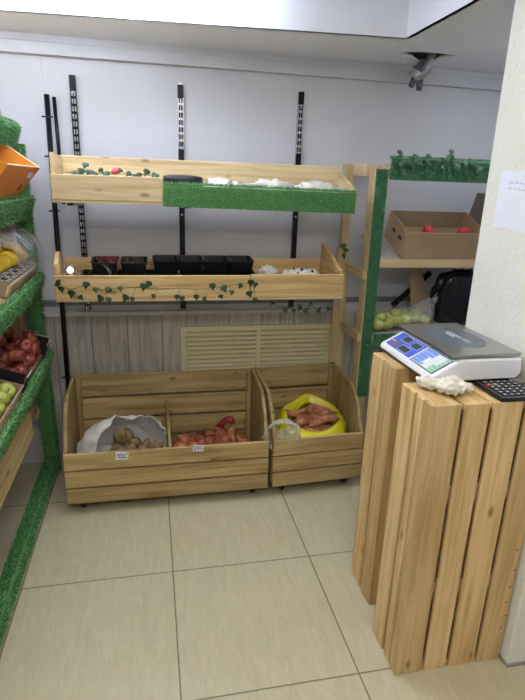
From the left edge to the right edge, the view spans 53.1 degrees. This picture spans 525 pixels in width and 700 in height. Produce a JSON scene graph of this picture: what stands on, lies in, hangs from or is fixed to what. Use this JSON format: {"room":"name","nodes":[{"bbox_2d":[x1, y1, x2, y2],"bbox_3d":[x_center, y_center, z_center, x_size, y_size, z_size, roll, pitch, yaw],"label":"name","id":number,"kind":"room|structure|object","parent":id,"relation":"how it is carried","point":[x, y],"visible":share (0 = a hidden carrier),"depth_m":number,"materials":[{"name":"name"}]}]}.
{"room":"food shop","nodes":[
{"label":"food shop","id":0,"kind":"room"},
{"bbox_2d":[0,52,500,421],"bbox_3d":[-0.025,-0.630,2.989,3.800,2.560,0.120,-2,18,-12],"label":"wall","id":1,"kind":"structure","parent":0,"point":[126,109],"depth_m":2.78,"materials":[{"name":"paint"}]},
{"bbox_2d":[21,422,43,463],"bbox_3d":[-1.521,0.538,2.965,0.590,0.250,0.020,-2,18,-12],"label":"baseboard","id":2,"kind":"structure","parent":1,"relation":"attached to","point":[34,453],"depth_m":3.01,"materials":[{"name":"grey"}]},
{"bbox_2d":[39,55,52,212],"bbox_3d":[-1.063,-0.799,2.643,0.006,1.222,0.004,-2,18,-12],"label":"trim","id":3,"kind":"structure","parent":1,"relation":"attached to","point":[39,55],"depth_m":2.52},
{"bbox_2d":[52,97,65,203],"bbox_3d":[-1.002,-0.975,2.587,0.026,0.495,0.018,-2,18,-12],"label":"metal pole","id":4,"kind":"object","parent":1,"relation":"attached to","point":[53,98],"visible":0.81,"depth_m":2.55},
{"bbox_2d":[69,75,90,309],"bbox_3d":[-0.926,-0.763,2.672,0.029,1.145,0.024,-2,18,-12],"label":"upright","id":5,"kind":"object","parent":1,"relation":"attached to","point":[72,78],"visible":0.7,"depth_m":2.59,"materials":[{"name":"black metal"}]},
{"bbox_2d":[177,83,185,308],"bbox_3d":[-0.427,-0.779,2.776,0.029,1.145,0.024,-2,18,-12],"label":"upright","id":6,"kind":"object","parent":1,"relation":"attached to","point":[180,101],"visible":0.68,"depth_m":2.69,"materials":[{"name":"metal"}]},
{"bbox_2d":[54,243,343,301],"bbox_3d":[-0.305,-0.403,2.653,1.342,0.270,0.474,-2,18,-12],"label":"shelf","id":7,"kind":"object","parent":6,"relation":"attached to","point":[328,284],"visible":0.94,"depth_m":2.47,"materials":[{"name":"brown wood"}]},
{"bbox_2d":[80,269,177,274],"bbox_3d":[-0.632,-0.335,2.513,0.460,0.074,0.200,-2,18,-12],"label":"plastic tray","id":8,"kind":"object","parent":7,"relation":"on","point":[84,271],"visible":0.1,"depth_m":2.58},
{"bbox_2d":[90,256,119,274],"bbox_3d":[-0.743,-0.399,2.485,0.128,0.071,0.159,-2,18,-12],"label":"plastic tub","id":9,"kind":"object","parent":8,"relation":"in","point":[98,268],"visible":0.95,"depth_m":2.43,"materials":[{"name":"plastic"}]},
{"bbox_2d":[95,256,116,265],"bbox_3d":[-0.740,-0.417,2.480,0.108,0.039,0.151,-2,18,-12],"label":"berries","id":10,"kind":"object","parent":9,"relation":"in","point":[109,259],"visible":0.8,"depth_m":2.49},
{"bbox_2d":[120,256,147,274],"bbox_3d":[-0.614,-0.403,2.512,0.128,0.071,0.159,-2,18,-12],"label":"plastic tub","id":11,"kind":"object","parent":8,"relation":"in","point":[127,268],"visible":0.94,"depth_m":2.45,"materials":[{"name":"plastic"}]},
{"bbox_2d":[122,256,145,266],"bbox_3d":[-0.614,-0.419,2.507,0.115,0.042,0.150,-2,18,-12],"label":"nuts","id":12,"kind":"object","parent":11,"relation":"in","point":[126,259],"visible":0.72,"depth_m":2.51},
{"bbox_2d":[55,279,257,302],"bbox_3d":[-0.466,-0.266,2.397,0.909,0.120,0.018,-2,18,-12],"label":"ivy garland","id":13,"kind":"object","parent":7,"relation":"attached to","point":[143,286],"visible":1,"depth_m":2.38,"materials":[{"name":"plant"}]},
{"bbox_2d":[152,255,178,272],"bbox_3d":[-0.483,-0.428,2.618,0.128,0.071,0.159,-2,18,-12],"label":"plastic tub","id":14,"kind":"object","parent":7,"relation":"in","point":[162,263],"visible":1,"depth_m":2.56,"materials":[{"name":"plastic"}]},
{"bbox_2d":[178,255,204,272],"bbox_3d":[-0.361,-0.432,2.643,0.128,0.071,0.159,-2,18,-12],"label":"plastic tub","id":15,"kind":"object","parent":7,"relation":"in","point":[188,263],"visible":1,"depth_m":2.59,"materials":[{"name":"plastic"}]},
{"bbox_2d":[202,255,229,272],"bbox_3d":[-0.238,-0.436,2.669,0.128,0.071,0.159,-2,18,-12],"label":"plastic tub","id":16,"kind":"object","parent":7,"relation":"in","point":[213,263],"visible":0.97,"depth_m":2.62,"materials":[{"name":"plastic"}]},
{"bbox_2d":[179,269,254,276],"bbox_3d":[-0.221,-0.353,2.612,0.385,0.072,0.170,-2,18,-12],"label":"plastic tray","id":17,"kind":"object","parent":7,"relation":"on","point":[204,272],"visible":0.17,"depth_m":2.68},
{"bbox_2d":[226,255,254,272],"bbox_3d":[-0.116,-0.440,2.694,0.128,0.071,0.159,-2,18,-12],"label":"plastic tub","id":18,"kind":"object","parent":7,"relation":"in","point":[238,263],"visible":0.95,"depth_m":2.64,"materials":[{"name":"plastic"}]},
{"bbox_2d":[259,264,278,273],"bbox_3d":[0.031,-0.388,2.658,0.102,0.086,0.116,-2,18,-12],"label":"plastic bag","id":19,"kind":"object","parent":7,"relation":"on","point":[267,269],"visible":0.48,"depth_m":2.63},
{"bbox_2d":[257,299,339,313],"bbox_3d":[0.199,-0.236,2.596,0.472,0.123,0.067,-6,19,-23],"label":"ivy garland","id":20,"kind":"object","parent":7,"relation":"hanging from","point":[299,306],"visible":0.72,"depth_m":2.61,"materials":[{"name":"plant"}]},
{"bbox_2d":[282,268,318,273],"bbox_3d":[0.196,-0.386,2.675,0.190,0.074,0.104,-2,18,-12],"label":"packet","id":21,"kind":"object","parent":7,"relation":"on","point":[293,270],"visible":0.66,"depth_m":2.65,"materials":[{"name":"white plastic"}]},
{"bbox_2d":[340,244,348,259],"bbox_3d":[0.439,-0.530,2.814,0.046,0.096,0.017,-2,18,-12],"label":"ivy garland","id":22,"kind":"object","parent":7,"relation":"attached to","point":[342,246],"visible":1,"depth_m":2.81,"materials":[{"name":"plastic"}]},
{"bbox_2d":[49,152,356,213],"bbox_3d":[-0.263,-0.799,2.551,1.383,0.230,0.442,-2,18,-12],"label":"shelf","id":23,"kind":"object","parent":6,"relation":"attached to","point":[71,189],"visible":1,"depth_m":2.44,"materials":[{"name":"brown wood"}]},
{"bbox_2d":[66,162,159,176],"bbox_3d":[-0.658,-0.791,2.320,0.399,0.065,0.037,-2,18,-12],"label":"ivy garland","id":24,"kind":"object","parent":23,"relation":"on","point":[81,171],"visible":0.97,"depth_m":2.31,"materials":[{"name":"plastic"}]},
{"bbox_2d":[163,175,202,185],"bbox_3d":[-0.372,-0.774,2.449,0.184,0.084,0.130,-2,18,-12],"label":"plastic tub","id":25,"kind":"object","parent":23,"relation":"on","point":[179,178],"visible":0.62,"depth_m":2.38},
{"bbox_2d":[206,177,241,187],"bbox_3d":[-0.191,-0.763,2.470,0.202,0.095,0.118,-2,18,-12],"label":"plastic bag","id":26,"kind":"object","parent":23,"relation":"in","point":[218,180],"visible":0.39,"depth_m":2.44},
{"bbox_2d":[243,178,296,190],"bbox_3d":[0.047,-0.768,2.516,0.308,0.106,0.117,1,17,-3],"label":"plastic bag","id":27,"kind":"object","parent":23,"relation":"in","point":[275,182],"visible":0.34,"depth_m":2.48,"materials":[{"name":"plastic"}]},
{"bbox_2d":[293,180,339,192],"bbox_3d":[0.277,-0.778,2.564,0.272,0.100,0.132,-2,18,-12],"label":"plastic bag","id":28,"kind":"object","parent":23,"relation":"in","point":[315,184],"visible":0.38,"depth_m":2.53,"materials":[{"name":"plastic"}]},
{"bbox_2d":[42,296,428,305],"bbox_3d":[-0.218,-0.280,2.988,3.100,0.030,0.015,-2,18,-12],"label":"trim","id":29,"kind":"structure","parent":1,"relation":"attached to","point":[379,298],"depth_m":2.97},
{"bbox_2d":[43,306,430,316],"bbox_3d":[0.046,-0.228,3.054,2.560,0.020,0.030,-2,18,-12],"label":"trim","id":30,"kind":"structure","parent":1,"relation":"attached to","point":[347,309],"depth_m":2.95,"materials":[{"name":"metal"}]},
{"bbox_2d":[390,271,431,306],"bbox_3d":[0.898,-0.367,3.170,0.242,0.222,0.024,-2,18,-12],"label":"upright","id":31,"kind":"object","parent":30,"relation":"on","point":[427,274],"visible":0.6,"depth_m":3.17,"materials":[{"name":"black metal"}]},
{"bbox_2d":[45,310,431,460],"bbox_3d":[0.030,0.194,3.192,2.560,0.870,0.020,-2,18,-12],"label":"panelling","id":32,"kind":"structure","parent":1,"relation":"attached to","point":[123,343],"depth_m":2.96,"materials":[{"name":"grey wood"}]},
{"bbox_2d":[0,31,503,90],"bbox_3d":[0.020,-1.449,2.652,3.600,0.083,0.034,-2,18,-12],"label":"trim","id":33,"kind":"structure","parent":1,"relation":"attached to","point":[10,42],"depth_m":2.61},
{"bbox_2d":[180,323,330,370],"bbox_3d":[-0.027,-0.002,3.093,0.900,0.300,0.021,-2,18,-12],"label":"air vent","id":34,"kind":"object","parent":1,"relation":"attached to","point":[267,345],"visible":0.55,"depth_m":3.07,"materials":[{"name":"beige plastic"}]},
{"bbox_2d":[288,91,303,306],"bbox_3d":[0.183,-0.798,2.903,0.029,1.145,0.024,-2,18,-12],"label":"upright","id":35,"kind":"object","parent":1,"relation":"attached to","point":[300,105],"visible":0.62,"depth_m":2.81,"materials":[{"name":"metal"}]},
{"bbox_2d":[0,0,514,73],"bbox_3d":[0.499,-0.780,0.442,3.600,0.001,4.750,-2,18,-12],"label":"ceiling","id":36,"kind":"structure","parent":0,"point":[478,35],"depth_m":2.34,"materials":[{"name":"paint"}]},
{"bbox_2d":[0,0,479,38],"bbox_3d":[-0.037,-0.897,0.331,2.152,0.255,4.070,-2,18,-12],"label":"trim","id":37,"kind":"structure","parent":36,"relation":"attached to","point":[403,19],"depth_m":2.20,"materials":[{"name":"paint"}]},
{"bbox_2d":[408,52,436,90],"bbox_3d":[0.817,-1.456,2.685,0.127,0.235,0.082,2,17,-1],"label":"spotlight","id":38,"kind":"object","parent":36,"relation":"hanging from","point":[418,72],"visible":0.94,"depth_m":2.67,"materials":[{"name":"grey metal"}]},
{"bbox_2d":[399,53,455,61],"bbox_3d":[0.815,-1.443,2.560,0.210,0.012,0.229,17,23,39],"label":"trim","id":39,"kind":"structure","parent":36,"relation":"attached to","point":[404,54],"depth_m":2.61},
{"bbox_2d":[0,441,524,699],"bbox_3d":[0.425,1.369,1.119,3.800,0.100,4.950,-2,18,-12],"label":"floor","id":40,"kind":"structure","parent":0,"point":[235,594],"depth_m":2.05,"materials":[{"name":"tile"}]},
{"bbox_2d":[0,111,61,653],"bbox_3d":[-1.137,0.070,1.579,0.608,2.000,2.242,-2,18,-12],"label":"display rack","id":41,"kind":"object","parent":40,"relation":"on","point":[16,435],"visible":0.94,"depth_m":2.28,"materials":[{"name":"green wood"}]},
{"bbox_2d":[0,379,23,430],"bbox_3d":[-1.099,0.181,1.831,0.401,0.196,0.440,-2,18,-12],"label":"carton","id":42,"kind":"object","parent":41,"relation":"on","point":[19,387],"visible":0.59,"depth_m":1.99,"materials":[{"name":"cardboard"}]},
{"bbox_2d":[0,390,9,405],"bbox_3d":[-0.974,0.180,1.948,0.072,0.069,0.068,11,20,27],"label":"apple","id":43,"kind":"object","parent":42,"relation":"in","point":[5,400],"visible":0.89,"depth_m":1.93,"materials":[{"name":"food"}]},
{"bbox_2d":[0,382,15,399],"bbox_3d":[-0.991,0.161,2.025,0.065,0.071,0.072,8,18,17],"label":"apple","id":44,"kind":"object","parent":42,"relation":"in","point":[5,386],"visible":0.68,"depth_m":2.01,"materials":[{"name":"food"}]},
{"bbox_2d":[0,260,36,297],"bbox_3d":[-1.207,-0.370,2.237,0.357,0.193,0.550,-2,18,-12],"label":"crate","id":45,"kind":"object","parent":41,"relation":"on","point":[6,290],"visible":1,"depth_m":2.21,"materials":[{"name":"cardboard"}]},
{"bbox_2d":[0,253,11,269],"bbox_3d":[-1.109,-0.378,2.244,0.084,0.071,0.083,7,18,15],"label":"lemon","id":46,"kind":"object","parent":45,"relation":"in","point":[6,257],"visible":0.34,"depth_m":2.23,"materials":[{"name":"food"}]},
{"bbox_2d":[0,273,16,281],"bbox_3d":[-1.056,-0.283,2.163,0.069,0.057,0.088,-2,18,-12],"label":"pack","id":47,"kind":"object","parent":45,"relation":"in","point":[2,275],"visible":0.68,"depth_m":2.16,"materials":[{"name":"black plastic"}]},
{"bbox_2d":[2,251,20,266],"bbox_3d":[-1.126,-0.402,2.319,0.083,0.075,0.084,3,17,2],"label":"lemon","id":48,"kind":"object","parent":45,"relation":"in","point":[15,260],"visible":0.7,"depth_m":2.31,"materials":[{"name":"food"}]},
{"bbox_2d":[2,241,22,255],"bbox_3d":[-1.135,-0.459,2.385,0.077,0.070,0.073,-11,21,-35],"label":"lemon","id":49,"kind":"object","parent":45,"relation":"in","point":[11,246],"visible":0.91,"depth_m":2.36,"materials":[{"name":"food"}]},
{"bbox_2d":[3,269,21,277],"bbox_3d":[-1.075,-0.311,2.250,0.069,0.057,0.088,-2,18,-12],"label":"pack","id":50,"kind":"object","parent":45,"relation":"in","point":[8,272],"visible":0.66,"depth_m":2.24,"materials":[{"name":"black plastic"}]},
{"bbox_2d":[9,266,26,274],"bbox_3d":[-1.094,-0.339,2.338,0.069,0.057,0.088,-2,18,-12],"label":"pack","id":51,"kind":"object","parent":45,"relation":"in","point":[15,269],"visible":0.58,"depth_m":2.33,"materials":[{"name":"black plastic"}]},
{"bbox_2d":[18,249,28,261],"bbox_3d":[-1.152,-0.447,2.466,0.083,0.071,0.082,3,18,4],"label":"lemon","id":52,"kind":"object","parent":45,"relation":"in","point":[24,256],"visible":0.39,"depth_m":2.46,"materials":[{"name":"food"}]},
{"bbox_2d":[0,145,39,197],"bbox_3d":[-1.113,-0.745,1.977,0.412,0.350,0.563,-2,18,-12],"label":"carton","id":53,"kind":"object","parent":41,"relation":"on","point":[16,171],"visible":0.86,"depth_m":2.12,"materials":[{"name":"cardboard"}]},
{"bbox_2d":[0,326,49,392],"bbox_3d":[-1.200,0.008,2.312,0.412,0.227,0.530,-2,18,-12],"label":"carton","id":54,"kind":"object","parent":41,"relation":"on","point":[5,374],"visible":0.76,"depth_m":2.20,"materials":[{"name":"cardboard"}]},
{"bbox_2d":[0,334,7,347],"bbox_3d":[-1.166,-0.044,2.327,0.061,0.068,0.066,1,17,-2],"label":"apple","id":55,"kind":"object","parent":54,"relation":"in","point":[3,342],"visible":0.92,"depth_m":2.31,"materials":[{"name":"food"}]},
{"bbox_2d":[0,351,10,363],"bbox_3d":[-1.119,0.037,2.265,0.071,0.071,0.066,5,18,10],"label":"apple","id":56,"kind":"object","parent":54,"relation":"in","point":[4,357],"visible":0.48,"depth_m":2.24,"materials":[{"name":"food"}]},
{"bbox_2d":[3,326,14,339],"bbox_3d":[-1.189,-0.080,2.443,0.066,0.064,0.066,-4,19,-19],"label":"apple","id":57,"kind":"object","parent":54,"relation":"in","point":[10,333],"visible":0.59,"depth_m":2.42,"materials":[{"name":"food"}]},
{"bbox_2d":[2,342,16,350],"bbox_3d":[-1.151,-0.007,2.399,0.065,0.062,0.066,4,18,7],"label":"apple","id":58,"kind":"object","parent":54,"relation":"in","point":[10,346],"visible":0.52,"depth_m":2.37,"materials":[{"name":"food"}]},
{"bbox_2d":[11,358,28,367],"bbox_3d":[-1.056,0.064,2.285,0.064,0.070,0.071,16,22,38],"label":"apple","id":59,"kind":"object","parent":54,"relation":"in","point":[25,362],"visible":0.44,"depth_m":2.27,"materials":[{"name":"food"}]},
{"bbox_2d":[13,365,28,378],"bbox_3d":[-1.027,0.095,2.229,0.068,0.068,0.066,-6,19,-23],"label":"apple","id":60,"kind":"object","parent":54,"relation":"in","point":[24,370],"visible":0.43,"depth_m":2.21,"materials":[{"name":"food"}]},
{"bbox_2d":[8,349,25,362],"bbox_3d":[-1.042,0.027,2.231,0.066,0.062,0.066,11,19,25],"label":"apple","id":61,"kind":"object","parent":60,"relation":"on","point":[15,356],"visible":1,"depth_m":2.21,"materials":[{"name":"food"}]},
{"bbox_2d":[26,355,34,366],"bbox_3d":[-1.060,0.048,2.361,0.068,0.064,0.068,12,20,29],"label":"apple","id":62,"kind":"object","parent":54,"relation":"in","point":[31,360],"visible":0.41,"depth_m":2.35,"materials":[{"name":"food"}]},
{"bbox_2d":[17,339,32,353],"bbox_3d":[-1.071,-0.017,2.369,0.067,0.065,0.064,-5,19,-21],"label":"apple","id":63,"kind":"object","parent":62,"relation":"on","point":[25,345],"visible":0.95,"depth_m":2.35,"materials":[{"name":"food"}]},
{"bbox_2d":[32,343,40,356],"bbox_3d":[-1.087,0.000,2.489,0.066,0.071,0.072,-1,18,-10],"label":"apple","id":64,"kind":"object","parent":54,"relation":"in","point":[36,349],"visible":0.5,"depth_m":2.48,"materials":[{"name":"food"}]},
{"bbox_2d":[22,330,36,342],"bbox_3d":[-1.106,-0.060,2.492,0.061,0.067,0.066,12,20,30],"label":"apple","id":65,"kind":"object","parent":64,"relation":"on","point":[30,335],"visible":0.77,"depth_m":2.47,"materials":[{"name":"food"}]},
{"bbox_2d":[41,94,71,392],"bbox_3d":[-1.045,-0.261,2.731,0.062,1.945,0.026,-2,18,-12],"label":"metal pole","id":66,"kind":"object","parent":40,"relation":"on","point":[47,116],"visible":0.64,"depth_m":2.62,"materials":[{"name":"black metal"}]},
{"bbox_2d":[63,368,268,507],"bbox_3d":[-0.503,0.456,2.812,1.000,0.564,0.468,-2,18,-12],"label":"bin","id":67,"kind":"object","parent":40,"relation":"on","point":[87,478],"visible":0.98,"depth_m":2.74,"materials":[{"name":"brown wood"}]},
{"bbox_2d":[115,452,128,459],"bbox_3d":[-0.679,0.512,2.538,0.063,0.047,0.002,-2,18,-12],"label":"price tag","id":68,"kind":"object","parent":67,"relation":"attached to","point":[119,455],"visible":1,"depth_m":2.54,"materials":[{"name":"white paper"}]},
{"bbox_2d":[76,413,168,468],"bbox_3d":[-0.720,0.488,2.699,0.472,0.355,0.330,-2,18,-12],"label":"sack","id":69,"kind":"object","parent":67,"relation":"in","point":[99,437],"visible":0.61,"depth_m":2.78,"materials":[{"name":"fabric"}]},
{"bbox_2d":[113,427,126,445],"bbox_3d":[-0.733,0.448,2.701,0.070,0.095,0.069,-9,20,-30],"label":"potato","id":70,"kind":"object","parent":69,"relation":"in","point":[119,434],"visible":0.98,"depth_m":2.68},
{"bbox_2d":[124,427,134,441],"bbox_3d":[-0.708,0.444,2.747,0.080,0.074,0.061,5,18,10],"label":"potato","id":71,"kind":"object","parent":69,"relation":"in","point":[129,432],"visible":0.46,"depth_m":2.73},
{"bbox_2d":[127,437,141,447],"bbox_3d":[-0.655,0.482,2.705,0.069,0.078,0.077,2,17,0],"label":"potato","id":72,"kind":"object","parent":69,"relation":"in","point":[135,440],"visible":0.58,"depth_m":2.67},
{"bbox_2d":[188,416,235,462],"bbox_3d":[-0.280,0.517,2.826,0.395,0.319,0.299,-2,18,-12],"label":"net","id":73,"kind":"object","parent":67,"relation":"in","point":[227,419],"visible":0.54,"depth_m":2.82,"materials":[{"name":"red"}]},
{"bbox_2d":[178,435,190,441],"bbox_3d":[-0.408,0.475,2.736,0.069,0.071,0.069,18,23,41],"label":"onion","id":74,"kind":"object","parent":73,"relation":"in","point":[185,438],"visible":0.52,"depth_m":2.71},
{"bbox_2d":[205,436,214,444],"bbox_3d":[-0.269,0.469,2.706,0.053,0.053,0.053,3,17,2],"label":"onion","id":75,"kind":"object","parent":73,"relation":"in","point":[210,439],"visible":0.85,"depth_m":2.69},
{"bbox_2d":[214,427,226,439],"bbox_3d":[-0.223,0.442,2.777,0.066,0.072,0.065,-11,22,-36],"label":"onion","id":76,"kind":"object","parent":73,"relation":"in","point":[219,432],"visible":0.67,"depth_m":2.75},
{"bbox_2d":[219,435,231,443],"bbox_3d":[-0.190,0.471,2.718,0.066,0.069,0.066,-9,21,-32],"label":"onion","id":77,"kind":"object","parent":73,"relation":"in","point":[225,438],"visible":0.63,"depth_m":2.69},
{"bbox_2d":[254,363,363,489],"bbox_3d":[0.242,0.428,2.980,0.505,0.564,0.468,-3,18,-15],"label":"bin","id":78,"kind":"object","parent":40,"relation":"on","point":[344,463],"visible":0.66,"depth_m":2.84,"materials":[{"name":"brown wood"}]},
{"bbox_2d":[262,419,300,446],"bbox_3d":[0.094,0.431,2.700,0.192,0.202,0.156,-2,18,-12],"label":"clear plastic bag","id":79,"kind":"object","parent":78,"relation":"on","point":[283,419],"visible":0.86,"depth_m":2.71,"materials":[{"name":"white"}]},
{"bbox_2d":[275,394,346,455],"bbox_3d":[0.263,0.460,2.970,0.401,0.343,0.369,-2,18,-12],"label":"bag","id":80,"kind":"object","parent":78,"relation":"in","point":[339,427],"visible":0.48,"depth_m":2.91,"materials":[{"name":"plastic"}]},
{"bbox_2d":[281,409,305,416],"bbox_3d":[0.186,0.357,2.948,0.168,0.042,0.040,3,18,4],"label":"carrot","id":81,"kind":"object","parent":80,"relation":"in","point":[290,413],"visible":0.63,"depth_m":2.93,"materials":[{"name":"food"}]},
{"bbox_2d":[294,419,314,425],"bbox_3d":[0.239,0.392,2.893,0.152,0.037,0.035,-10,21,-33],"label":"carrot","id":82,"kind":"object","parent":80,"relation":"in","point":[301,422],"visible":0.89,"depth_m":2.86,"materials":[{"name":"food"}]},
{"bbox_2d":[299,414,319,419],"bbox_3d":[0.271,0.373,2.927,0.184,0.043,0.045,-9,21,-31],"label":"carrot","id":83,"kind":"object","parent":80,"relation":"in","point":[308,416],"visible":0.66,"depth_m":2.90,"materials":[{"name":"food"}]},
{"bbox_2d":[307,419,327,427],"bbox_3d":[0.317,0.404,2.909,0.150,0.042,0.036,-6,19,-23],"label":"carrot","id":84,"kind":"object","parent":80,"relation":"in","point":[312,424],"visible":0.99,"depth_m":2.89,"materials":[{"name":"food"}]},
{"bbox_2d":[315,414,338,421],"bbox_3d":[0.338,0.379,2.929,0.180,0.048,0.044,4,18,6],"label":"carrot","id":85,"kind":"object","parent":80,"relation":"in","point":[330,418],"visible":0.77,"depth_m":2.91,"materials":[{"name":"food"}]},
{"bbox_2d":[351,352,418,603],"bbox_3d":[0.594,0.504,2.062,0.361,0.994,0.191,-2,18,-12],"label":"wooden crate","id":86,"kind":"object","parent":40,"relation":"on","point":[388,375],"visible":0.3,"depth_m":1.98,"materials":[{"name":"brown wood"}]},
{"bbox_2d":[381,323,521,381],"bbox_3d":[0.633,0.006,1.823,0.315,0.103,0.388,-2,18,-12],"label":"scale","id":87,"kind":"object","parent":86,"relation":"on","point":[437,350],"visible":0.95,"depth_m":1.71,"materials":[{"name":"white plastic"}]},
{"bbox_2d":[329,155,490,422],"bbox_3d":[0.988,-0.189,3.060,1.135,1.743,0.360,-2,18,-12],"label":"display rack","id":88,"kind":"object","parent":40,"relation":"on","point":[378,253],"visible":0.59,"depth_m":2.78,"materials":[{"name":"brown wood"}]},
{"bbox_2d":[374,317,383,329],"bbox_3d":[0.631,-0.146,2.885,0.076,0.074,0.075,-6,19,-23],"label":"apple","id":89,"kind":"object","parent":88,"relation":"on","point":[379,324],"visible":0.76,"depth_m":2.86,"materials":[{"name":"food"}]},
{"bbox_2d":[375,311,386,320],"bbox_3d":[0.656,-0.179,2.924,0.073,0.073,0.076,4,18,6],"label":"apple","id":90,"kind":"object","parent":88,"relation":"on","point":[381,314],"visible":0.61,"depth_m":2.89,"materials":[{"name":"food"}]},
{"bbox_2d":[382,318,393,329],"bbox_3d":[0.688,-0.144,2.900,0.069,0.067,0.071,-1,18,-9],"label":"apple","id":91,"kind":"object","parent":88,"relation":"on","point":[388,323],"visible":0.84,"depth_m":2.87,"materials":[{"name":"food"}]},
{"bbox_2d":[390,308,401,316],"bbox_3d":[0.758,-0.199,2.977,0.075,0.071,0.076,-8,20,-30],"label":"apple","id":92,"kind":"object","parent":88,"relation":"on","point":[397,312],"visible":0.5,"depth_m":2.95,"materials":[{"name":"food"}]},
{"bbox_2d":[391,315,403,326],"bbox_3d":[0.746,-0.162,2.916,0.078,0.075,0.078,15,21,35],"label":"apple","id":93,"kind":"object","parent":88,"relation":"on","point":[397,320],"visible":0.83,"depth_m":2.89,"materials":[{"name":"food"}]},
{"bbox_2d":[400,313,412,323],"bbox_3d":[0.799,-0.171,2.931,0.075,0.071,0.075,-9,21,-32],"label":"apple","id":94,"kind":"object","parent":88,"relation":"on","point":[407,319],"visible":0.65,"depth_m":2.90,"materials":[{"name":"food"}]},
{"bbox_2d":[409,311,419,323],"bbox_3d":[0.849,-0.183,2.953,0.076,0.073,0.076,4,18,5],"label":"apple","id":95,"kind":"object","parent":88,"relation":"on","point":[415,316],"visible":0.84,"depth_m":2.93,"materials":[{"name":"food"}]},
{"bbox_2d":[409,268,431,319],"bbox_3d":[0.920,-0.332,3.058,0.177,0.328,0.055,-4,18,-18],"label":"cardboard sheet","id":96,"kind":"object","parent":88,"relation":"on","point":[418,297],"visible":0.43,"depth_m":3.05,"materials":[{"name":"cardboard"}]},
{"bbox_2d":[418,313,429,323],"bbox_3d":[0.906,-0.175,2.957,0.076,0.072,0.075,15,22,36],"label":"apple","id":97,"kind":"object","parent":88,"relation":"on","point":[424,319],"visible":0.72,"depth_m":2.93,"materials":[{"name":"food"}]},
{"bbox_2d":[384,210,480,258],"bbox_3d":[0.943,-0.631,2.875,0.461,0.240,0.300,-2,18,-12],"label":"carton","id":98,"kind":"object","parent":88,"relation":"on","point":[408,245],"visible":0.88,"depth_m":2.81,"materials":[{"name":"cardboard"}]},
{"bbox_2d":[406,226,459,232],"bbox_3d":[0.942,-0.619,2.886,0.448,0.102,0.236,-2,18,-12],"label":"sheet","id":99,"kind":"object","parent":98,"relation":"in","point":[415,229],"visible":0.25,"depth_m":2.96,"materials":[{"name":"cardboard"}]},
{"bbox_2d":[422,225,434,232],"bbox_3d":[0.903,-0.646,2.850,0.064,0.064,0.067,18,24,42],"label":"apple","id":100,"kind":"object","parent":99,"relation":"on","point":[428,228],"visible":0.62,"depth_m":2.83,"materials":[{"name":"food"}]},
{"bbox_2d":[457,225,469,232],"bbox_3d":[1.108,-0.654,2.895,0.066,0.064,0.068,7,18,16],"label":"apple","id":101,"kind":"object","parent":99,"relation":"on","point":[462,229],"visible":0.58,"depth_m":2.87,"materials":[{"name":"food"}]},
{"bbox_2d":[394,149,488,174],"bbox_3d":[0.927,-0.940,2.637,0.560,0.130,0.028,-2,18,-12],"label":"ivy garland","id":102,"kind":"object","parent":88,"relation":"attached to","point":[450,157],"visible":0.99,"depth_m":2.62,"materials":[{"name":"plastic"}]},
{"bbox_2d":[429,268,473,324],"bbox_3d":[1.126,-0.311,3.013,0.341,0.316,0.181,-2,18,-12],"label":"bag","id":103,"kind":"object","parent":88,"relation":"on","point":[452,289],"visible":0.7,"depth_m":2.94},
{"bbox_2d":[469,193,485,225],"bbox_3d":[1.335,-0.692,2.919,0.300,0.337,0.315,-2,18,-12],"label":"carton","id":104,"kind":"object","parent":88,"relation":"on","point":[476,212],"visible":0.17,"depth_m":2.89,"materials":[{"name":"cardboard"}]},
{"bbox_2d":[373,378,524,674],"bbox_3d":[0.640,0.600,1.765,0.397,0.994,0.191,-2,18,-12],"label":"wooden crate","id":105,"kind":"object","parent":40,"relation":"on","point":[457,460],"visible":0.83,"depth_m":1.68,"materials":[{"name":"brown wood"}]},
{"bbox_2d":[415,374,473,395],"bbox_3d":[0.558,0.102,1.597,0.153,0.048,0.119,-2,18,-12],"label":"glove","id":106,"kind":"object","parent":105,"relation":"on","point":[453,384],"visible":1,"depth_m":1.58,"materials":[{"name":"white fabric"}]},
{"bbox_2d":[474,378,524,401],"bbox_3d":[0.771,0.120,1.611,0.178,0.020,0.146,-1,18,-10],"label":"calculator","id":107,"kind":"object","parent":105,"relation":"on","point":[513,390],"visible":1,"depth_m":1.59,"materials":[{"name":"black plastic"}]},
{"bbox_2d":[465,0,524,662],"bbox_3d":[1.435,-0.046,1.884,1.228,2.205,0.547,-2,18,-12],"label":"wall pillar","id":108,"kind":"structure","parent":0,"point":[496,307],"depth_m":1.77,"materials":[{"name":"white paint"}]},
{"bbox_2d":[480,629,524,667],"bbox_3d":[1.397,1.000,2.210,1.232,0.012,0.553,-2,18,-12],"label":"baseboard","id":109,"kind":"structure","parent":108,"relation":"attached to","point":[507,665],"depth_m":1.84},
{"bbox_2d":[493,170,524,232],"bbox_3d":[0.826,-0.483,1.708,0.004,0.194,0.210,-2,18,-12],"label":"paper notice","id":110,"kind":"object","parent":108,"relation":"attached to","point":[510,204],"visible":1,"depth_m":1.73,"materials":[{"name":"white"}]},
{"bbox_2d":[508,182,524,190],"bbox_3d":[0.830,-0.521,1.678,0.001,0.032,0.140,-2,18,-12],"label":"print","id":111,"kind":"object","parent":110,"relation":"attached to","point":[512,186],"depth_m":1.70,"materials":[{"name":"blue"}]},
{"bbox_3d":[0.509,-1.071,0.351,3.800,0.100,4.950,-2,18,-12],"label":"trim","id":112,"kind":"structure","parent":0,"visible":0},
{"bbox_2d":[0,0,142,19],"bbox_3d":[-0.930,-1.426,1.940,0.950,0.272,0.046,-2,18,-12],"label":"ceiling light","id":113,"kind":"object","parent":112,"relation":"attached to","point":[130,9],"visible":1,"depth_m":2.01,"materials":[{"name":"white plastic"}]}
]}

